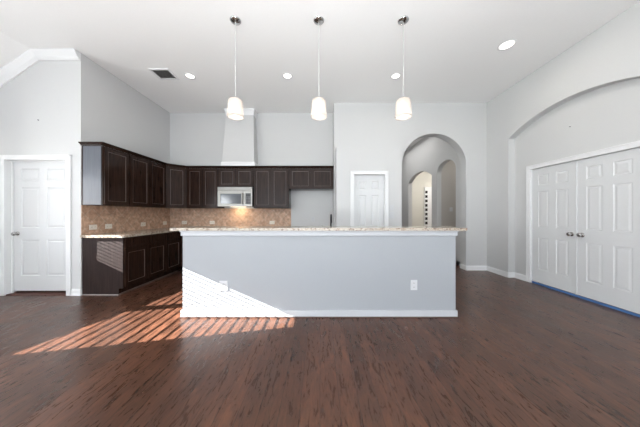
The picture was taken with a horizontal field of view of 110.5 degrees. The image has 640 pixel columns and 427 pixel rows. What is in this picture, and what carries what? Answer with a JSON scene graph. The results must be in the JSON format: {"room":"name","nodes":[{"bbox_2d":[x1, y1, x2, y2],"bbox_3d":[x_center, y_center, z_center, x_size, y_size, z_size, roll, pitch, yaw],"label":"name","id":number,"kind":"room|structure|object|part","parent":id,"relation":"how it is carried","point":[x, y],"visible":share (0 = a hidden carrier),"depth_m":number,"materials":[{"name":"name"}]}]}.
{"room":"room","nodes":[
{"label":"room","id":0,"kind":"room"},
{"bbox_2d":[0,53,88,288],"bbox_3d":[-4.315,-0.605,3.430,1.370,3.680,0.120,0,0,0],"label":"wall","id":1,"kind":"structure","parent":0,"point":[54,93],"depth_m":3.37,"materials":[{"name":"paint"}]},
{"bbox_2d":[0,155,71,295],"bbox_3d":[-4.305,0.171,3.418,1.070,2.128,0.144,0,0,0],"label":"door","id":2,"kind":"structure","parent":1,"relation":"in","point":[36,190],"depth_m":3.45,"materials":[{"name":"wood"}]},
{"bbox_2d":[0,48,80,87],"bbox_3d":[-4.315,-2.130,3.324,1.370,0.628,0.092,0,0,0],"label":"trim","id":3,"kind":"structure","parent":1,"relation":"attached to","point":[32,56],"depth_m":3.31,"materials":[{"name":"wood"}]},
{"bbox_2d":[70,289,81,295],"bbox_3d":[-3.690,1.185,3.360,0.149,0.100,0.028,0,0,0],"label":"baseboard","id":4,"kind":"structure","parent":1,"relation":"attached to","point":[74,292],"depth_m":3.36,"materials":[{"name":"wood"}]},
{"bbox_2d":[89,59,169,162],"bbox_3d":[-3.690,-0.605,4.487,0.120,3.680,1.995,0,0,0],"label":"wall","id":5,"kind":"structure","parent":0,"point":[121,116],"depth_m":4.14,"materials":[{"name":"paint"}]},
{"bbox_2d":[78,142,131,205],"bbox_3d":[-3.443,-0.610,3.583,0.370,0.950,0.510,0,0,0],"label":"upper cabinet","id":6,"kind":"object","parent":5,"relation":"attached to","point":[105,166],"visible":1,"depth_m":3.39,"materials":[{"name":"brown wood"}]},
{"bbox_3d":[-3.469,-0.588,3.378,0.273,0.889,0.004,0,0,0],"label":"panel","id":7,"kind":"part","parent":6,"relation":"part of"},
{"bbox_3d":[-3.443,-1.062,3.583,0.370,0.045,0.510,0,0,0],"label":"crown","id":8,"kind":"part","parent":6,"relation":"part of","materials":[{"name":"brown wood"}]},
{"bbox_3d":[-3.300,-0.585,3.609,0.019,0.875,0.430,0,0,0],"label":"door","id":9,"kind":"part","parent":6,"relation":"part of","materials":[{"name":"brown wood"}]},
{"bbox_2d":[81,205,169,234],"bbox_3d":[-3.625,0.093,4.369,0.008,0.455,1.993,0,0,0],"label":"backsplash","id":10,"kind":"structure","parent":5,"relation":"attached to","point":[121,219],"depth_m":4.05,"materials":[{"name":"tile"}]},
{"bbox_2d":[89,225,96,229],"bbox_3d":[-3.616,0.210,3.540,0.008,0.080,0.120,0,0,0],"label":"wall outlet","id":11,"kind":"object","parent":10,"relation":"attached to","point":[91,227],"visible":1,"depth_m":3.53,"materials":[{"name":"beige plastic"}]},
{"bbox_2d":[105,224,111,228],"bbox_3d":[-3.616,0.210,3.800,0.008,0.080,0.120,0,0,0],"label":"wall outlet","id":12,"kind":"object","parent":10,"relation":"attached to","point":[107,226],"visible":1,"depth_m":3.79,"materials":[{"name":"beige plastic"}]},
{"bbox_2d":[118,152,151,206],"bbox_3d":[-3.443,-0.610,4.067,0.370,0.950,0.458,0,0,0],"label":"upper cabinet","id":13,"kind":"object","parent":5,"relation":"attached to","point":[138,164],"visible":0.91,"depth_m":4.04,"materials":[{"name":"brown wood"}]},
{"bbox_3d":[-3.300,-0.585,4.067,0.019,0.875,0.430,0,0,0],"label":"door","id":14,"kind":"part","parent":13,"relation":"part of","materials":[{"name":"brown wood"}]},
{"bbox_3d":[-3.284,-1.062,4.067,0.052,0.045,0.458,0,0,0],"label":"crown","id":15,"kind":"part","parent":13,"relation":"part of","materials":[{"name":"brown wood"}]},
{"bbox_2d":[145,158,166,207],"bbox_3d":[-3.443,-0.610,4.526,0.370,0.950,0.458,0,0,0],"label":"upper cabinet","id":16,"kind":"object","parent":5,"relation":"attached to","point":[157,169],"visible":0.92,"depth_m":4.51,"materials":[{"name":"brown wood"}]},
{"bbox_3d":[-3.300,-0.585,4.526,0.019,0.875,0.430,0,0,0],"label":"door","id":17,"kind":"part","parent":16,"relation":"part of","materials":[{"name":"brown wood"}]},
{"bbox_3d":[-3.284,-1.062,4.526,0.052,0.045,0.458,0,0,0],"label":"crown","id":18,"kind":"part","parent":16,"relation":"part of","materials":[{"name":"brown wood"}]},
{"bbox_2d":[170,113,332,225],"bbox_3d":[-1.600,-0.605,5.425,4.060,3.680,0.120,0,0,0],"label":"wall","id":19,"kind":"structure","parent":0,"point":[196,139],"depth_m":5.37,"materials":[{"name":"paint"}]},
{"bbox_2d":[165,163,186,207],"bbox_3d":[-3.300,-0.610,5.035,0.655,0.950,0.655,0,0,0],"label":"upper cabinet","id":20,"kind":"object","parent":19,"relation":"attached to","point":[176,175],"visible":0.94,"depth_m":4.89,"materials":[{"name":"brown wood"}]},
{"bbox_3d":[-3.147,-1.062,4.882,0.440,0.045,0.052,0,0,-45],"label":"crown","id":21,"kind":"part","parent":20,"relation":"part of","materials":[{"name":"brown wood"}]},
{"bbox_2d":[187,166,224,207],"bbox_3d":[-2.663,-0.610,5.178,0.715,0.950,0.370,0,0,0],"label":"upper cabinet","id":22,"kind":"object","parent":19,"relation":"attached to","point":[202,181],"visible":0.96,"depth_m":5.03,"materials":[{"name":"brown wood"}]},
{"bbox_3d":[-2.839,-0.585,5.035,0.334,0.875,0.019,0,0,0],"label":"door","id":23,"kind":"part","parent":22,"relation":"part of","materials":[{"name":"brown wood"}]},
{"bbox_3d":[-2.663,-1.062,5.019,0.715,0.045,0.052,0,0,0],"label":"crown","id":24,"kind":"part","parent":22,"relation":"part of","materials":[{"name":"brown wood"}]},
{"bbox_3d":[-2.486,-0.585,5.035,0.334,0.875,0.019,0,0,0],"label":"door","id":25,"kind":"part","parent":22,"relation":"part of","materials":[{"name":"brown wood"}]},
{"bbox_2d":[170,208,290,226],"bbox_3d":[-2.160,0.093,5.360,2.920,0.455,0.008,0,0,0],"label":"backsplash","id":26,"kind":"structure","parent":19,"relation":"attached to","point":[193,216],"depth_m":5.36,"materials":[{"name":"tile"}]},
{"bbox_2d":[218,166,253,187],"bbox_3d":[-1.907,-0.848,5.178,0.795,0.475,0.370,0,0,0],"label":"upper cabinet","id":27,"kind":"object","parent":19,"relation":"attached to","point":[229,176],"visible":0.84,"depth_m":5.03,"materials":[{"name":"brown wood"}]},
{"bbox_3d":[-2.104,-0.822,5.035,0.374,0.400,0.019,0,0,0],"label":"door","id":28,"kind":"part","parent":27,"relation":"part of","materials":[{"name":"brown wood"}]},
{"bbox_3d":[-1.907,-1.062,5.019,0.795,0.045,0.052,0,0,0],"label":"crown","id":29,"kind":"part","parent":27,"relation":"part of","materials":[{"name":"brown wood"}]},
{"bbox_2d":[218,187,253,206],"bbox_3d":[-1.906,-0.386,5.136,0.772,0.439,0.428,0,0,0],"label":"microwave","id":30,"kind":"object","parent":27,"relation":"attached to","point":[227,196],"visible":0.97,"depth_m":4.97,"materials":[{"name":"silver metal"}]},
{"bbox_3d":[-1.997,-0.344,4.985,0.590,0.345,0.030,0,0,0],"label":"door","id":31,"kind":"part","parent":30,"relation":"part of","materials":[{"name":"silver metal"}]},
{"bbox_3d":[-1.610,-0.344,4.985,0.180,0.345,0.030,0,0,0],"label":"control panel","id":32,"kind":"part","parent":30,"relation":"part of","materials":[{"name":"silver metal"}]},
{"bbox_3d":[-1.711,-0.822,5.035,0.374,0.400,0.019,0,0,0],"label":"door","id":33,"kind":"part","parent":27,"relation":"part of","materials":[{"name":"brown wood"}]},
{"bbox_2d":[221,108,258,165],"bbox_3d":[-1.865,-1.764,5.199,0.770,1.359,0.330,0,0,0],"label":"range hood","id":34,"kind":"object","parent":19,"relation":"attached to","point":[240,137],"visible":0.73,"depth_m":5.11,"materials":[{"name":"paint"}]},
{"bbox_3d":[-1.865,-1.137,5.199,0.770,0.105,0.330,0,0,0],"label":"trim","id":35,"kind":"part","parent":34,"relation":"part of","materials":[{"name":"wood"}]},
{"bbox_3d":[-1.865,-2.374,5.248,0.700,0.140,0.232,0,0,0],"label":"crown trim","id":36,"kind":"part","parent":34,"relation":"part of","materials":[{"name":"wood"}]},
{"bbox_2d":[253,166,290,207],"bbox_3d":[-1.105,-0.610,5.178,0.810,0.950,0.370,0,0,0],"label":"upper cabinet","id":37,"kind":"object","parent":19,"relation":"attached to","point":[271,183],"visible":0.91,"depth_m":5.03,"materials":[{"name":"brown wood"}]},
{"bbox_3d":[-1.305,-0.585,5.035,0.382,0.875,0.019,0,0,0],"label":"door","id":38,"kind":"part","parent":37,"relation":"part of","materials":[{"name":"brown wood"}]},
{"bbox_3d":[-1.105,-1.062,5.019,0.810,0.045,0.052,0,0,0],"label":"crown","id":39,"kind":"part","parent":37,"relation":"part of","materials":[{"name":"brown wood"}]},
{"bbox_3d":[-0.905,-0.585,5.035,0.382,0.875,0.019,0,0,0],"label":"door","id":40,"kind":"part","parent":37,"relation":"part of","materials":[{"name":"brown wood"}]},
{"bbox_2d":[289,166,333,190],"bbox_3d":[-0.196,-0.825,5.178,1.008,0.520,0.370,0,0,0],"label":"upper cabinet","id":41,"kind":"object","parent":19,"relation":"attached to","point":[301,178],"visible":0.98,"depth_m":5.03,"materials":[{"name":"brown wood"}]},
{"bbox_3d":[-0.446,-0.799,5.035,0.481,0.445,0.019,0,0,0],"label":"door","id":42,"kind":"part","parent":41,"relation":"part of","materials":[{"name":"brown wood"}]},
{"bbox_3d":[-0.196,-1.062,5.019,1.008,0.045,0.052,0,0,0],"label":"crown","id":43,"kind":"part","parent":41,"relation":"part of","materials":[{"name":"brown wood"}]},
{"bbox_3d":[0.053,-0.799,5.035,0.481,0.445,0.019,0,0,0],"label":"door","id":44,"kind":"part","parent":41,"relation":"part of","materials":[{"name":"brown wood"}]},
{"bbox_2d":[0,265,639,426],"bbox_3d":[0.575,1.295,2.875,11.450,0.120,14.050,0,0,0],"label":"floor","id":45,"kind":"structure","parent":0,"point":[517,352],"depth_m":1.81,"materials":[{"name":"brown wood"}]},
{"bbox_2d":[82,235,146,294],"bbox_3d":[-3.304,0.797,3.610,0.645,0.876,0.471,0,0,0],"label":"base cabinet","id":46,"kind":"object","parent":45,"relation":"on","point":[110,266],"visible":0.91,"depth_m":3.38,"materials":[{"name":"brown wood"}]},
{"bbox_3d":[-3.313,0.797,3.385,0.621,0.876,0.006,0,0,0],"label":"panel","id":47,"kind":"part","parent":46,"relation":"part of","materials":[{"name":"brown wood"}]},
{"bbox_3d":[-3.058,1.224,3.616,0.012,0.022,0.457,0,0,0],"label":"toe trim","id":48,"kind":"part","parent":46,"relation":"part of","materials":[{"name":"brown wood"}]},
{"bbox_3d":[-2.990,0.454,3.616,0.019,0.150,0.425,0,0,0],"label":"drawer","id":49,"kind":"part","parent":46,"relation":"part of","materials":[{"name":"brown wood"}]},
{"bbox_3d":[-2.990,0.830,3.616,0.019,0.561,0.425,0,0,0],"label":"door","id":50,"kind":"part","parent":46,"relation":"part of","materials":[{"name":"brown wood"}]},
{"bbox_2d":[143,233,165,284],"bbox_3d":[-3.304,0.797,4.074,0.645,0.876,0.457,0,0,0],"label":"base cabinet","id":51,"kind":"object","parent":45,"relation":"on","point":[156,244],"visible":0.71,"depth_m":4.05,"materials":[{"name":"brown wood"}]},
{"bbox_3d":[-2.990,0.454,4.074,0.019,0.150,0.425,0,0,0],"label":"drawer","id":52,"kind":"part","parent":51,"relation":"part of","materials":[{"name":"brown wood"}]},
{"bbox_3d":[-2.990,0.830,4.074,0.019,0.561,0.425,0,0,0],"label":"door","id":53,"kind":"part","parent":51,"relation":"part of","materials":[{"name":"brown wood"}]},
{"bbox_2d":[162,231,179,276],"bbox_3d":[-3.304,0.797,4.530,0.645,0.876,0.457,0,0,0],"label":"base cabinet","id":54,"kind":"object","parent":45,"relation":"on","point":[172,241],"visible":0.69,"depth_m":4.50,"materials":[{"name":"brown wood"}]},
{"bbox_3d":[-2.990,0.454,4.530,0.019,0.150,0.425,0,0,0],"label":"drawer","id":55,"kind":"part","parent":54,"relation":"part of","materials":[{"name":"brown wood"}]},
{"bbox_3d":[-2.990,0.830,4.530,0.019,0.561,0.425,0,0,0],"label":"door","id":56,"kind":"part","parent":54,"relation":"part of","materials":[{"name":"brown wood"}]},
{"bbox_2d":[177,232,182,270],"bbox_3d":[-3.314,0.797,5.061,0.628,0.876,0.603,0,0,0],"label":"base cabinet","id":57,"kind":"object","parent":45,"relation":"on","point":[180,267],"visible":0.1,"depth_m":4.77,"materials":[{"name":"brown wood"}]},
{"bbox_2d":[181,236,182,270],"bbox_3d":[-2.652,0.797,5.054,0.676,0.876,0.615,0,0,0],"label":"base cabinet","id":58,"kind":"object","parent":45,"relation":"on","point":[181,236],"visible":0.15,"depth_m":4.75,"materials":[{"name":"brown wood"}]},
{"bbox_2d":[169,226,466,317],"bbox_3d":[-0.020,0.700,3.038,3.560,1.070,0.845,0,0,0],"label":"kitchen island","id":59,"kind":"object","parent":45,"relation":"on","point":[269,271],"visible":1,"depth_m":2.66,"materials":[{"name":"paint"}]},
{"bbox_2d":[219,281,227,290],"bbox_3d":[-1.155,0.860,2.656,0.100,0.120,0.008,0,0,0],"label":"wall outlet","id":60,"kind":"object","parent":59,"relation":"attached to","point":[223,285],"visible":1,"depth_m":2.65,"materials":[{"name":"grey plastic"}]},
{"bbox_3d":[-0.010,0.229,2.740,3.318,0.063,0.208,0,0,0],"label":"trim","id":61,"kind":"part","parent":59,"relation":"part of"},
{"bbox_3d":[-0.010,1.228,2.639,3.314,0.014,0.010,0,0,0],"label":"shoe moulding","id":62,"kind":"part","parent":59,"relation":"part of","materials":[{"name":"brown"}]},
{"bbox_3d":[-0.010,1.192,2.732,3.302,0.085,0.176,0,0,0],"label":"baseboard","id":63,"kind":"part","parent":59,"relation":"part of","materials":[{"name":"white wood"}]},
{"bbox_2d":[411,280,416,289],"bbox_3d":[1.125,0.850,2.656,0.078,0.120,0.008,0,0,0],"label":"wall outlet","id":64,"kind":"object","parent":59,"relation":"attached to","point":[413,282],"visible":1,"depth_m":2.65,"materials":[{"name":"grey plastic"}]},
{"bbox_3d":[-1.107,0.797,5.054,0.796,0.876,0.615,0,0,0],"label":"base cabinet","id":65,"kind":"object","parent":45,"relation":"on","visible":0},
{"bbox_2d":[80,227,175,237],"bbox_3d":[-2.164,0.340,4.359,2.929,0.038,2.009,0,0,0],"label":"countertop","id":66,"kind":"structure","parent":65,"relation":"on","point":[123,234],"depth_m":3.66,"materials":[{"name":"stone"}]},
{"bbox_2d":[0,0,639,149],"bbox_3d":[0.575,-2.219,2.875,11.450,0.732,14.050,0,0,0],"label":"ceiling","id":67,"kind":"structure","parent":0,"point":[451,54],"depth_m":3.20,"materials":[{"name":"paint"}]},
{"bbox_2d":[148,69,178,79],"bbox_3d":[-2.720,-2.439,3.880,0.340,0.012,0.300,0,0,0],"label":"ceiling vent","id":68,"kind":"object","parent":67,"relation":"in","point":[162,74],"visible":1,"depth_m":3.88,"materials":[{"name":"metal"}]},
{"bbox_2d":[184,73,195,78],"bbox_3d":[-2.300,-2.441,3.930,0.184,0.008,0.184,0,0,0],"label":"recessed light","id":69,"kind":"object","parent":67,"relation":"in","point":[188,75],"visible":1,"depth_m":3.92,"materials":[{"name":"plastic"}]},
{"bbox_2d":[227,15,243,120],"bbox_3d":[-1.066,-1.831,2.800,0.206,1.228,0.206,0,0,0],"label":"pendant light","id":70,"kind":"object","parent":67,"relation":"hanging from","point":[235,105],"visible":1,"depth_m":2.76,"materials":[{"name":"white glass"}]},
{"bbox_3d":[-1.066,-1.952,2.800,0.009,0.934,0.009,0,0,0],"label":"stem","id":71,"kind":"part","parent":70,"relation":"part of","materials":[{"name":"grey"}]},
{"bbox_3d":[-1.066,-1.331,2.800,0.206,0.228,0.206,0,0,0],"label":"lamp shade","id":72,"kind":"part","parent":70,"relation":"part of","materials":[{"name":"white glass"}]},
{"bbox_2d":[282,73,292,78],"bbox_3d":[-0.575,-2.441,3.930,0.184,0.008,0.184,0,0,0],"label":"recessed light","id":73,"kind":"object","parent":67,"relation":"in","point":[285,75],"visible":1,"depth_m":3.91,"materials":[{"name":"plastic"}]},
{"bbox_2d":[311,16,326,120],"bbox_3d":[-0.015,-1.831,2.800,0.206,1.228,0.206,0,0,0],"label":"pendant light","id":74,"kind":"object","parent":67,"relation":"hanging from","point":[318,111],"visible":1,"depth_m":2.75,"materials":[{"name":"white glass"}]},
{"bbox_3d":[-0.015,-1.952,2.800,0.009,0.934,0.009,0,0,0],"label":"stem","id":75,"kind":"part","parent":74,"relation":"part of","materials":[{"name":"grey metal"}]},
{"bbox_3d":[-0.015,-1.331,2.800,0.206,0.228,0.206,0,0,0],"label":"lamp shade","id":76,"kind":"part","parent":74,"relation":"part of","materials":[{"name":"white glass"}]},
{"bbox_2d":[390,73,400,78],"bbox_3d":[1.340,-2.441,3.930,0.184,0.008,0.184,0,0,0],"label":"recessed light","id":77,"kind":"object","parent":67,"relation":"in","point":[394,75],"visible":1,"depth_m":3.94,"materials":[{"name":"plastic"}]},
{"bbox_2d":[395,16,411,120],"bbox_3d":[1.050,-1.831,2.800,0.206,1.228,0.206,0,0,0],"label":"pendant light","id":78,"kind":"object","parent":67,"relation":"hanging from","point":[403,105],"visible":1,"depth_m":2.76,"materials":[{"name":"white glass"}]},
{"bbox_3d":[1.050,-1.952,2.800,0.009,0.934,0.009,0,0,0],"label":"stem","id":79,"kind":"part","parent":78,"relation":"part of","materials":[{"name":"grey metal"}]},
{"bbox_3d":[1.050,-1.331,2.800,0.206,0.228,0.206,0,0,0],"label":"lamp shade","id":80,"kind":"part","parent":78,"relation":"part of","materials":[{"name":"white glass"}]},
{"bbox_2d":[497,39,516,50],"bbox_3d":[2.700,-2.441,3.210,0.220,0.008,0.220,0,0,0],"label":"recessed light","id":81,"kind":"object","parent":67,"relation":"in","point":[507,44],"visible":1,"depth_m":3.20,"materials":[{"name":"plastic"}]},
{"bbox_2d":[333,108,333,225],"bbox_3d":[0.370,-0.605,5.228,0.120,3.680,0.275,0,0,0],"label":"wall","id":82,"kind":"structure","parent":0,"point":[333,108],"depth_m":5.10,"materials":[{"name":"paint"}]},
{"bbox_2d":[335,146,400,225],"bbox_3d":[0.983,-0.065,4.670,1.306,2.600,0.420,0,0,0],"label":"wall","id":83,"kind":"structure","parent":0,"point":[347,158],"depth_m":4.46,"materials":[{"name":"paint"}]},
{"bbox_2d":[350,171,388,225],"bbox_3d":[0.990,0.185,4.508,0.760,2.100,0.144,0,0,0],"label":"door","id":84,"kind":"structure","parent":83,"relation":"in","point":[369,190],"depth_m":4.52,"materials":[{"name":"wood"}]},
{"bbox_2d":[389,205,393,210],"bbox_3d":[1.432,-0.125,4.455,0.100,0.115,0.011,0,0,0],"label":"light switch","id":85,"kind":"object","parent":83,"relation":"attached to","point":[391,207],"visible":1,"depth_m":4.45,"materials":[{"name":"grey plastic"}]},
{"bbox_2d":[389,212,393,217],"bbox_3d":[1.432,0.020,4.455,0.100,0.130,0.011,0,0,0],"label":"light switch","id":86,"kind":"object","parent":83,"relation":"attached to","point":[391,214],"visible":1,"depth_m":4.45,"materials":[{"name":"grey plastic"}]},
{"bbox_2d":[334,103,486,265],"bbox_3d":[2.055,-0.605,4.985,3.490,3.680,0.210,0,0,0],"label":"wall","id":87,"kind":"structure","parent":0,"point":[463,126],"depth_m":4.88,"materials":[{"name":"paint"}]},
{"bbox_2d":[460,264,486,269],"bbox_3d":[3.436,1.185,4.973,0.469,0.100,0.234,0,0,0],"label":"baseboard","id":88,"kind":"structure","parent":87,"relation":"attached to","point":[462,266],"depth_m":4.87,"materials":[{"name":"wood"}]},
{"bbox_2d":[412,171,431,225],"bbox_3d":[4.760,-0.605,9.660,2.880,3.680,0.120,0,0,0],"label":"wall","id":89,"kind":"structure","parent":0,"point":[424,179],"depth_m":9.60,"materials":[{"name":"beige paint"}]},
{"bbox_2d":[424,187,431,225],"bbox_3d":[4.975,0.035,9.572,0.950,2.400,0.056,0,0,0],"label":"door","id":90,"kind":"structure","parent":89,"relation":"in","point":[427,190],"depth_m":9.55,"materials":[{"name":"wood"}]},
{"bbox_2d":[402,137,459,264],"bbox_3d":[3.385,-0.605,7.195,0.130,3.680,4.210,0,0,0],"label":"wall","id":91,"kind":"structure","parent":0,"point":[430,155],"depth_m":6.55,"materials":[{"name":"paint"}]},
{"bbox_2d":[441,160,455,226],"bbox_3d":[4.825,-0.605,6.480,2.750,3.680,0.120,0,0,0],"label":"wall","id":92,"kind":"structure","parent":0,"point":[448,175],"depth_m":6.42,"materials":[{"name":"beige paint"}]},
{"bbox_2d":[487,1,639,271],"bbox_3d":[3.735,-0.605,0.365,0.130,3.680,9.030,0,0,0],"label":"wall","id":93,"kind":"structure","parent":0,"point":[609,55],"depth_m":3.75,"materials":[{"name":"paint"}]},
{"bbox_2d":[487,266,514,277],"bbox_3d":[3.723,1.185,4.596,0.154,0.100,0.569,0,0,0],"label":"baseboard","id":94,"kind":"structure","parent":93,"relation":"attached to","point":[491,269],"depth_m":4.47,"materials":[{"name":"wood"}]},
{"bbox_2d":[515,78,639,274],"bbox_3d":[3.860,-0.365,3.300,0.120,3.200,2.400,0,0,0],"label":"wall niche","id":95,"kind":"object","parent":93,"relation":"in","point":[608,116],"visible":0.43,"depth_m":3.30,"materials":[{"name":"paint"}]},
{"bbox_2d":[514,272,525,280],"bbox_3d":[3.788,1.185,4.200,0.024,0.100,0.250,0,0,0],"label":"baseboard","id":96,"kind":"structure","parent":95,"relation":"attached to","point":[517,275],"depth_m":4.19,"materials":[{"name":"wood"}]},
{"bbox_2d":[526,140,639,313],"bbox_3d":[3.837,0.182,3.300,0.166,2.105,1.540,0,0,0],"label":"door","id":97,"kind":"structure","parent":95,"relation":"attached to","point":[583,210],"depth_m":3.15,"materials":[{"name":"wood"}]},
{"bbox_2d":[532,281,639,316],"bbox_3d":[3.818,1.219,3.300,0.002,0.032,1.398,0,0,0],"label":"tape","id":98,"kind":"object","parent":97,"relation":"attached to","point":[559,290],"visible":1,"depth_m":3.13,"materials":[{"name":"blue plastic"}]}
]}

